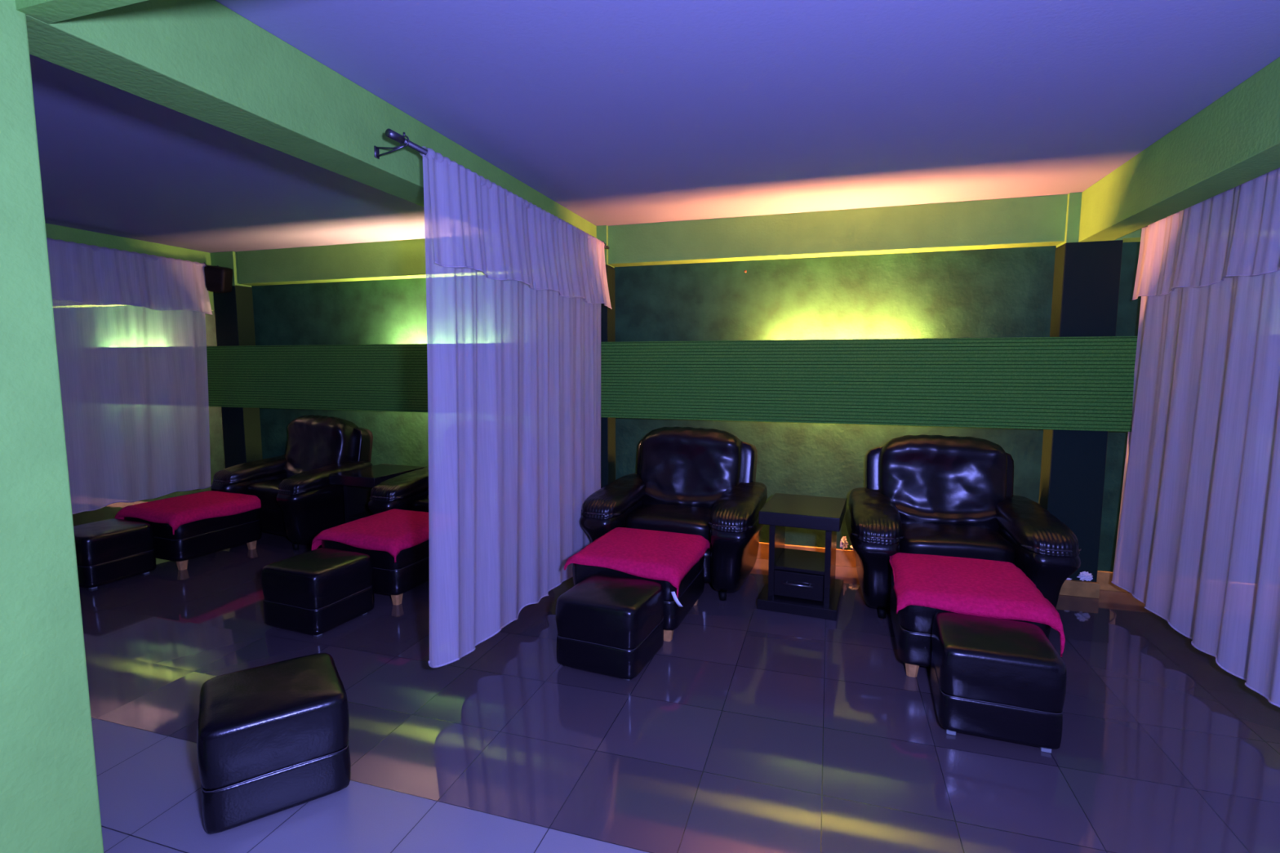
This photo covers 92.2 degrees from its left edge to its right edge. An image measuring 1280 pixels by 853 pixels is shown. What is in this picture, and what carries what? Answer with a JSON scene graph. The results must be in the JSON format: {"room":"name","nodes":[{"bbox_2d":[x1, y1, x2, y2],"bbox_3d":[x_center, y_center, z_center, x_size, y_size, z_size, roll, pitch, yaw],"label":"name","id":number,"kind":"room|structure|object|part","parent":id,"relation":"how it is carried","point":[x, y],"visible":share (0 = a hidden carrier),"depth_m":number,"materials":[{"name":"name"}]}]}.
{"room":"salon","nodes":[
{"label":"salon","id":0,"kind":"room"},
{"bbox_2d":[0,0,103,852],"bbox_3d":[-1.584,0.096,1.212,0.218,2.565,0.655,2,6,17],"label":"wall column","id":1,"kind":"structure","parent":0,"point":[50,803],"depth_m":1.43,"materials":[{"name":"green paint"}]},
{"bbox_2d":[213,285,246,468],"bbox_3d":[-3.962,-0.236,6.104,0.280,2.245,0.180,2,6,17],"label":"wall","id":2,"kind":"structure","parent":0,"point":[224,304],"depth_m":6.00,"materials":[{"name":"black paint"}]},
{"bbox_2d":[45,222,214,311],"bbox_3d":[-4.839,-1.199,3.978,0.210,0.545,4.248,2,6,17],"label":"trim","id":3,"kind":"structure","parent":2,"relation":"attached to","point":[55,232],"depth_m":5.21,"materials":[{"name":"green paint"}]},
{"bbox_2d":[204,265,232,293],"bbox_3d":[-3.936,-1.375,5.755,0.221,0.261,0.177,0,6,-3],"label":"wall speaker","id":4,"kind":"object","parent":2,"relation":"attached to","point":[219,279],"visible":1,"depth_m":5.69,"materials":[{"name":"black plastic"}]},
{"bbox_2d":[204,279,221,288],"bbox_3d":[-3.940,-1.369,5.692,0.140,0.190,0.012,0,6,-3],"label":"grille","id":5,"kind":"object","parent":4,"relation":"attached to","point":[210,283],"depth_m":5.69,"materials":[{"name":"black"}]},
{"bbox_2d":[210,251,251,287],"bbox_3d":[-3.961,-1.512,5.976,0.280,0.320,0.180,2,6,17],"label":"trim","id":6,"kind":"structure","parent":2,"relation":"attached to","point":[227,259],"depth_m":5.87,"materials":[{"name":"green paint"}]},
{"bbox_2d":[235,284,262,462],"bbox_3d":[-3.827,-0.235,6.064,0.002,2.250,0.178,2,6,17],"label":"trim","id":7,"kind":"structure","parent":2,"relation":"attached to","point":[244,300],"depth_m":6.03,"materials":[{"name":"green paint"}]},
{"bbox_3d":[-4.490,-1.346,4.416,0.192,0.084,2.926,2,6,17],"label":"curtain rod","id":8,"kind":"object","parent":2,"relation":"attached to","visible":0},
{"bbox_2d":[46,237,212,514],"bbox_3d":[-4.417,-0.337,4.494,0.092,2.092,2.813,2,6,17],"label":"sheer curtain","id":9,"kind":"object","parent":8,"relation":"hanging from","point":[130,326],"visible":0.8,"depth_m":5.10,"materials":[{"name":"white fabric"}]},
{"bbox_2d":[600,264,614,488],"bbox_3d":[-0.366,-0.136,5.002,0.285,2.270,0.180,2,6,17],"label":"wall","id":10,"kind":"structure","parent":0,"point":[604,435],"depth_m":4.90,"materials":[{"name":"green paint"}]},
{"bbox_2d":[373,128,609,249],"bbox_3d":[-0.649,-1.218,3.498,0.156,0.084,2.416,2,6,17],"label":"curtain rod","id":11,"kind":"object","parent":10,"relation":"attached to","point":[389,133],"visible":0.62,"depth_m":2.43,"materials":[{"name":"grey metal"}]},
{"bbox_2d":[419,146,612,667],"bbox_3d":[-0.571,-0.093,3.670,0.092,2.342,2.355,2,6,17],"label":"sheer curtain","id":12,"kind":"object","parent":11,"relation":"hanging from","point":[516,291],"visible":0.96,"depth_m":3.17,"materials":[{"name":"white fabric"}]},
{"bbox_2d":[596,225,614,267],"bbox_3d":[-0.365,-1.412,4.874,0.285,0.295,0.180,2,6,17],"label":"trim","id":13,"kind":"structure","parent":10,"relation":"attached to","point":[602,230],"depth_m":4.75,"materials":[{"name":"green paint"}]},
{"bbox_2d":[607,266,615,484],"bbox_3d":[-0.229,-0.122,4.962,0.002,2.250,0.178,2,6,17],"label":"trim","id":14,"kind":"structure","parent":10,"relation":"attached to","point":[611,273],"depth_m":4.93,"materials":[{"name":"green paint"}]},
{"bbox_2d":[139,241,1141,572],"bbox_3d":[-0.738,-0.309,5.247,16.500,2.565,0.100,2,6,17],"label":"wall","id":15,"kind":"structure","parent":0,"point":[998,292],"depth_m":4.62,"materials":[{"name":"green paint"}]},
{"bbox_2d":[236,238,426,285],"bbox_3d":[-2.151,-1.465,5.434,3.460,0.303,0.154,2,6,17],"label":"trim","id":16,"kind":"structure","parent":15,"relation":"attached to","point":[401,259],"depth_m":5.54,"materials":[{"name":"green paint"}]},
{"bbox_2d":[756,542,856,567],"bbox_3d":[1.257,0.974,4.694,3.055,0.125,0.022,2,6,17],"label":"baseboard","id":17,"kind":"structure","parent":15,"relation":"attached to","point":[846,557],"depth_m":4.64,"materials":[{"name":"orange wood"}]},
{"bbox_2d":[840,536,848,550],"bbox_3d":[1.524,0.869,4.599,0.059,0.104,0.029,2,6,17],"label":"tissue","id":18,"kind":"object","parent":17,"relation":"on","point":[843,543],"visible":1,"depth_m":4.59,"materials":[{"name":"white paper"}]},
{"bbox_2d":[608,194,1067,266],"bbox_3d":[1.232,-1.366,4.398,3.100,0.289,0.154,2,6,17],"label":"ceiling beam","id":19,"kind":"structure","parent":15,"relation":"attached to","point":[1037,220],"depth_m":4.26,"materials":[{"name":"green paint"}]},
{"bbox_2d":[1096,570,1128,592],"bbox_3d":[4.739,1.084,3.628,3.600,0.125,0.022,2,6,17],"label":"baseboard","id":20,"kind":"structure","parent":15,"relation":"attached to","point":[1104,578],"depth_m":4.11,"materials":[{"name":"brown wood"}]},
{"bbox_2d":[1122,228,1142,242],"bbox_3d":[4.716,-1.256,3.331,3.610,0.289,0.154,2,6,17],"label":"trim","id":21,"kind":"structure","parent":15,"relation":"attached to","point":[1135,236],"depth_m":3.79,"materials":[{"name":"green paint"}]},
{"bbox_2d":[29,0,1279,253],"bbox_3d":[-1.885,-1.238,1.406,16.500,0.050,7.802,2,6,17],"label":"ceiling","id":22,"kind":"structure","parent":0,"point":[615,112],"depth_m":2.53,"materials":[{"name":"grey paint"}]},
{"bbox_2d":[15,0,147,23],"bbox_3d":[1.992,-0.964,0.354,7.057,0.280,0.060,2,6,17],"label":"wall","id":23,"kind":"structure","parent":22,"relation":"attached to","point":[49,11],"depth_m":1.36,"materials":[{"name":"green paint"}]},
{"bbox_2d":[26,0,596,238],"bbox_3d":[-0.960,-1.244,3.118,0.216,0.280,3.593,2,6,17],"label":"ceiling beam","id":24,"kind":"structure","parent":23,"relation":"attached to","point":[203,60],"depth_m":1.95,"materials":[{"name":"green paint"}]},
{"bbox_2d":[72,501,1279,852],"bbox_3d":[-1.887,1.364,1.668,16.500,0.050,7.802,2,6,17],"label":"floor","id":25,"kind":"structure","parent":0,"point":[749,730],"depth_m":2.48,"materials":[{"name":"tile"}]},
{"bbox_2d":[73,518,155,589],"bbox_3d":[-3.783,0.882,4.340,0.475,0.373,0.442,2,6,21],"label":"ottoman","id":26,"kind":"object","parent":25,"relation":"on","point":[108,551],"visible":0.71,"depth_m":4.23,"materials":[{"name":"black leather"}]},
{"bbox_2d":[73,518,154,566],"bbox_3d":[-3.783,0.799,4.332,0.475,0.207,0.442,2,6,21],"label":"cushion","id":27,"kind":"object","parent":26,"relation":"on","point":[104,543],"depth_m":4.23,"materials":[{"name":"black leather"}]},
{"bbox_2d":[124,508,262,570],"bbox_3d":[-3.499,0.800,4.853,0.639,0.434,0.680,2,6,21],"label":"footstool","id":28,"kind":"object","parent":25,"relation":"on","point":[199,538],"visible":0.59,"depth_m":4.61,"materials":[{"name":"black leather"}]},
{"bbox_3d":[-3.363,1.011,4.531,0.068,0.078,0.068,2,6,21],"label":"leg","id":29,"kind":"part","parent":28,"relation":"part of","materials":[{"name":"brown wood"}]},
{"bbox_2d":[114,490,261,534],"bbox_3d":[-3.504,0.666,4.819,0.688,0.192,0.705,2,6,21],"label":"towel","id":30,"kind":"object","parent":28,"relation":"on","point":[177,511],"visible":0.98,"depth_m":4.66,"materials":[{"name":"pink fabric"}]},
{"bbox_2d":[124,508,259,539],"bbox_3d":[-3.499,0.681,4.841,0.639,0.196,0.680,2,6,21],"label":"cushion","id":31,"kind":"object","parent":28,"relation":"on","point":[202,528],"depth_m":4.61,"materials":[{"name":"black leather"}]},
{"bbox_3d":[-3.168,0.961,5.032,0.068,0.078,0.068,2,6,21],"label":"leg","id":32,"kind":"part","parent":28,"relation":"part of","materials":[{"name":"brown wood"}]},
{"bbox_2d":[196,653,351,834],"bbox_3d":[-1.305,1.098,2.207,0.440,0.373,0.442,-4,7,-34],"label":"ottoman","id":33,"kind":"object","parent":25,"relation":"on","point":[272,739],"visible":1,"depth_m":2.05,"materials":[{"name":"black leather"}]},
{"bbox_2d":[210,414,373,550],"bbox_3d":[-3.008,0.437,5.429,1.188,1.040,0.893,3,6,27],"label":"recliner armchair","id":34,"kind":"object","parent":25,"relation":"on","point":[298,499],"visible":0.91,"depth_m":5.27,"materials":[{"name":"black leather"}]},
{"bbox_3d":[-3.427,0.654,5.623,0.285,0.530,0.816,3,6,27],"label":"arm","id":35,"kind":"part","parent":34,"relation":"part of","materials":[{"name":"black leather"}]},
{"bbox_3d":[-3.007,0.571,5.446,0.650,0.229,0.621,3,6,27],"label":"seat","id":36,"kind":"part","parent":34,"relation":"part of","materials":[{"name":"black leather"}]},
{"bbox_3d":[-2.625,0.696,5.215,0.285,0.530,0.816,3,6,27],"label":"arm","id":37,"kind":"part","parent":34,"relation":"part of","materials":[{"name":"black leather"}]},
{"bbox_2d":[283,414,358,477],"bbox_3d":[-2.908,0.247,5.606,0.765,0.696,0.375,3,6,27],"label":"cushion","id":38,"kind":"object","parent":34,"relation":"on","point":[313,442],"depth_m":5.48,"materials":[{"name":"black leather"}]},
{"bbox_2d":[261,547,374,636],"bbox_3d":[-1.881,0.955,3.622,0.440,0.373,0.442,2,6,22],"label":"ottoman","id":39,"kind":"object","parent":25,"relation":"on","point":[316,592],"visible":1,"depth_m":3.46,"materials":[{"name":"black leather"}]},
{"bbox_2d":[261,547,373,609],"bbox_3d":[-1.881,0.873,3.614,0.440,0.207,0.442,2,6,22],"label":"cushion","id":40,"kind":"object","parent":39,"relation":"on","point":[322,578],"depth_m":3.47,"materials":[{"name":"black leather"}]},
{"bbox_2d":[321,539,429,605],"bbox_3d":[-1.671,0.867,4.200,0.639,0.434,0.680,2,6,20],"label":"footstool","id":41,"kind":"object","parent":25,"relation":"on","point":[411,570],"visible":0.27,"depth_m":3.85,"materials":[{"name":"black leather"}]},
{"bbox_2d":[311,508,429,563],"bbox_3d":[-1.672,0.721,4.172,0.682,0.169,0.713,2,6,20],"label":"towel","id":42,"kind":"object","parent":41,"relation":"on","point":[392,531],"visible":0.78,"depth_m":3.95,"materials":[{"name":"pink fabric"}]},
{"bbox_2d":[321,539,429,569],"bbox_3d":[-1.671,0.748,4.188,0.639,0.196,0.680,2,6,20],"label":"cushion","id":43,"kind":"object","parent":41,"relation":"on","point":[408,558],"depth_m":3.87,"materials":[{"name":"black leather"}]},
{"bbox_3d":[-1.529,1.078,3.880,0.068,0.078,0.068,2,6,20],"label":"leg","id":44,"kind":"part","parent":41,"relation":"part of","materials":[{"name":"brown wood"}]},
{"bbox_2d":[328,463,424,523],"bbox_3d":[-2.195,0.674,5.205,0.470,0.615,0.580,2,6,21],"label":"side table","id":45,"kind":"object","parent":25,"relation":"on","point":[357,483],"visible":0.27,"depth_m":5.09,"materials":[{"name":"black wood"}]},
{"bbox_3d":[-2.201,0.829,5.206,0.294,0.157,0.392,2,6,21],"label":"drawer","id":46,"kind":"part","parent":45,"relation":"part of","materials":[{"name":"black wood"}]},
{"bbox_3d":[-2.349,0.677,5.271,0.035,0.475,0.410,2,6,21],"label":"panel","id":47,"kind":"part","parent":45,"relation":"part of","materials":[{"name":"black wood"}]},
{"bbox_2d":[348,510,373,519],"bbox_3d":[-2.192,0.736,5.218,0.300,0.020,0.405,2,6,21],"label":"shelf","id":48,"kind":"object","parent":45,"relation":"attached to","point":[357,514],"depth_m":5.13,"materials":[{"name":"black wood"}]},
{"bbox_2d":[368,466,428,514],"bbox_3d":[-1.366,0.493,4.885,1.188,1.040,0.992,2,6,21],"label":"recliner armchair","id":49,"kind":"object","parent":25,"relation":"on","point":[409,491],"visible":0.08,"depth_m":4.67,"materials":[{"name":"black leather"}]},
{"bbox_3d":[-1.802,0.715,5.030,0.285,0.530,0.906,2,6,21],"label":"arm","id":50,"kind":"part","parent":49,"relation":"part of","materials":[{"name":"black leather"}]},
{"bbox_3d":[-1.365,0.627,4.902,0.650,0.229,0.690,2,6,21],"label":"seat","id":51,"kind":"part","parent":49,"relation":"part of","materials":[{"name":"black leather"}]},
{"bbox_2d":[555,573,664,679],"bbox_3d":[-0.143,1.004,3.153,0.440,0.373,0.442,2,6,23],"label":"ottoman","id":52,"kind":"object","parent":25,"relation":"on","point":[612,625],"visible":1,"depth_m":2.98,"materials":[{"name":"black leather"}]},
{"bbox_2d":[572,555,704,641],"bbox_3d":[0.009,0.918,3.696,0.639,0.434,0.680,2,6,20],"label":"footstool","id":53,"kind":"object","parent":25,"relation":"on","point":[691,586],"visible":0.3,"depth_m":3.41,"materials":[{"name":"black leather"}]},
{"bbox_2d":[564,527,710,606],"bbox_3d":[0.017,0.792,3.659,0.706,0.205,0.756,2,6,20],"label":"towel","id":54,"kind":"object","parent":53,"relation":"on","point":[658,555],"visible":1,"depth_m":3.49,"materials":[{"name":"pink fabric"}]},
{"bbox_2d":[572,555,704,601],"bbox_3d":[0.009,0.800,3.684,0.639,0.196,0.680,2,6,20],"label":"cushion","id":55,"kind":"object","parent":53,"relation":"on","point":[580,572],"depth_m":3.43,"materials":[{"name":"black leather"}]},
{"bbox_3d":[0.151,1.129,3.376,0.068,0.078,0.068,2,6,20],"label":"leg","id":56,"kind":"part","parent":53,"relation":"part of","materials":[{"name":"brown wood"}]},
{"bbox_2d":[580,426,767,600],"bbox_3d":[0.287,0.545,4.378,1.188,1.040,0.992,2,6,21],"label":"recliner armchair","id":57,"kind":"object","parent":25,"relation":"on","point":[701,482],"visible":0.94,"depth_m":4.36,"materials":[{"name":"black leather"}]},
{"bbox_3d":[-0.148,0.767,4.524,0.285,0.530,0.906,2,6,21],"label":"arm","id":58,"kind":"part","parent":57,"relation":"part of","materials":[{"name":"black leather"}]},
{"bbox_3d":[0.288,0.679,4.395,0.650,0.229,0.690,2,6,21],"label":"seat","id":59,"kind":"part","parent":57,"relation":"part of","materials":[{"name":"black leather"}]},
{"bbox_2d":[640,426,743,508],"bbox_3d":[0.375,0.351,4.588,0.765,0.696,0.417,2,6,21],"label":"cushion","id":60,"kind":"object","parent":57,"relation":"on","point":[689,467],"depth_m":4.47,"materials":[{"name":"black leather"}]},
{"bbox_3d":[0.692,0.800,4.201,0.285,0.530,0.906,2,6,21],"label":"arm","id":61,"kind":"part","parent":57,"relation":"part of","materials":[{"name":"black leather"}]},
{"bbox_2d":[756,493,846,620],"bbox_3d":[1.048,0.802,3.952,0.470,0.615,0.580,2,6,22],"label":"side table","id":62,"kind":"object","parent":25,"relation":"on","point":[804,583],"visible":1,"depth_m":3.78,"materials":[{"name":"black wood"}]},
{"bbox_3d":[0.894,0.805,4.020,0.035,0.475,0.410,2,6,22],"label":"panel","id":63,"kind":"part","parent":62,"relation":"part of","materials":[{"name":"black wood"}]},
{"bbox_3d":[0.963,0.965,3.758,0.180,0.009,0.028,2,6,22],"label":"handle","id":64,"kind":"part","parent":62,"relation":"part of","materials":[{"name":"silver metal"}]},
{"bbox_3d":[1.042,0.957,3.953,0.294,0.157,0.392,2,6,22],"label":"drawer","id":65,"kind":"part","parent":62,"relation":"part of","materials":[{"name":"black wood"}]},
{"bbox_2d":[774,548,825,574],"bbox_3d":[1.051,0.864,3.965,0.300,0.020,0.405,2,6,22],"label":"shelf","id":66,"kind":"object","parent":62,"relation":"attached to","point":[789,561],"depth_m":3.89,"materials":[{"name":"black wood"}]},
{"bbox_3d":[1.205,0.818,3.895,0.035,0.475,0.410,2,6,22],"label":"panel","id":67,"kind":"part","parent":62,"relation":"part of","materials":[{"name":"black wood"}]},
{"bbox_2d":[844,434,1081,618],"bbox_3d":[1.924,0.598,3.867,1.188,1.040,0.992,2,6,15],"label":"recliner armchair","id":68,"kind":"object","parent":25,"relation":"on","point":[923,494],"visible":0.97,"depth_m":3.85,"materials":[{"name":"black leather"}]},
{"bbox_3d":[1.478,0.824,3.966,0.285,0.530,0.906,2,6,15],"label":"arm","id":69,"kind":"part","parent":68,"relation":"part of","materials":[{"name":"black leather"}]},
{"bbox_2d":[878,434,1007,531],"bbox_3d":[1.988,0.403,4.084,0.765,0.696,0.417,2,6,15],"label":"cushion","id":70,"kind":"object","parent":68,"relation":"on","point":[956,481],"depth_m":3.97,"materials":[{"name":"black leather"}]},
{"bbox_3d":[1.925,0.732,3.884,0.650,0.229,0.690,2,6,15],"label":"seat","id":71,"kind":"part","parent":68,"relation":"part of","materials":[{"name":"black leather"}]},
{"bbox_3d":[2.347,0.848,3.733,0.285,0.530,0.906,2,6,15],"label":"arm","id":72,"kind":"part","parent":68,"relation":"part of","materials":[{"name":"black leather"}]},
{"bbox_2d":[889,567,1051,677],"bbox_3d":[1.641,0.974,3.155,0.639,0.434,0.680,2,6,18],"label":"footstool","id":73,"kind":"object","parent":25,"relation":"on","point":[912,624],"visible":0.22,"depth_m":2.92,"materials":[{"name":"black leather"}]},
{"bbox_3d":[1.320,1.169,2.994,0.068,0.078,0.068,2,6,18],"label":"leg","id":74,"kind":"part","parent":73,"relation":"part of","materials":[{"name":"brown wood"}]},
{"bbox_2d":[888,552,1065,657],"bbox_3d":[1.640,0.856,3.118,0.691,0.224,0.703,2,6,18],"label":"towel","id":75,"kind":"object","parent":73,"relation":"on","point":[998,589],"visible":1,"depth_m":2.94,"materials":[{"name":"pink fabric"}]},
{"bbox_2d":[930,612,1066,753],"bbox_3d":[1.487,1.054,2.606,0.440,0.383,0.442,2,6,20],"label":"ottoman","id":76,"kind":"object","parent":25,"relation":"on","point":[1002,679],"visible":1,"depth_m":2.43,"materials":[{"name":"black leather"}]},
{"bbox_2d":[1047,240,1123,582],"bbox_3d":[2.841,-0.031,4.020,0.303,2.262,0.180,2,6,17],"label":"pillar","id":77,"kind":"structure","parent":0,"point":[1092,269],"depth_m":3.92,"materials":[{"name":"black paint"}]},
{"bbox_2d":[1038,244,1065,510],"bbox_3d":[2.696,-0.030,4.066,0.002,2.250,0.178,2,6,17],"label":"trim","id":78,"kind":"structure","parent":77,"relation":"attached to","point":[1060,255],"depth_m":4.03,"materials":[{"name":"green paint"}]},
{"bbox_2d":[1059,579,1100,598],"bbox_3d":[2.821,1.055,4.027,0.300,0.100,0.027,2,6,17],"label":"baseboard","id":79,"kind":"structure","parent":77,"relation":"attached to","point":[1069,588],"depth_m":4.00,"materials":[{"name":"brown wood"}]},
{"bbox_2d":[1077,571,1093,581],"bbox_3d":[2.888,0.974,3.999,0.089,0.067,0.042,2,6,17],"label":"tissue","id":80,"kind":"object","parent":79,"relation":"on","point":[1083,575],"visible":1,"depth_m":3.99,"materials":[{"name":"white paper"}]},
{"bbox_2d":[1056,191,1123,247],"bbox_3d":[2.842,-1.307,3.892,0.303,0.303,0.180,2,6,17],"label":"trim","id":81,"kind":"structure","parent":77,"relation":"attached to","point":[1073,214],"depth_m":3.84,"materials":[{"name":"green paint"}]},
{"bbox_2d":[1078,57,1279,242],"bbox_3d":[2.311,-1.131,2.139,0.188,0.303,3.553,2,6,17],"label":"ceiling beam","id":82,"kind":"structure","parent":77,"relation":"attached to","point":[1233,141],"depth_m":2.66,"materials":[{"name":"green paint"}]},
{"bbox_3d":[2.533,-1.056,2.278,0.159,0.084,3.036,2,6,17],"label":"curtain rod","id":83,"kind":"object","parent":77,"relation":"attached to","visible":0},
{"bbox_2d":[1111,167,1279,707],"bbox_3d":[2.599,0.034,2.413,0.101,2.263,3.192,2,6,17],"label":"sheer curtain","id":84,"kind":"object","parent":83,"relation":"hanging from","point":[1197,544],"visible":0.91,"depth_m":2.98,"materials":[{"name":"white fabric"}]},
{"bbox_3d":[-9.730,-0.181,3.913,0.100,2.565,7.752,2,6,17],"label":"wall","id":85,"kind":"structure","parent":0,"visible":0},
{"bbox_2d":[206,336,1137,431],"bbox_3d":[-1.099,-0.392,5.083,15.700,0.588,0.026,2,6,17],"label":"trim panel","id":86,"kind":"object","parent":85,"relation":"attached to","point":[1030,383],"depth_m":4.39,"materials":[{"name":"green paint"}]}
]}

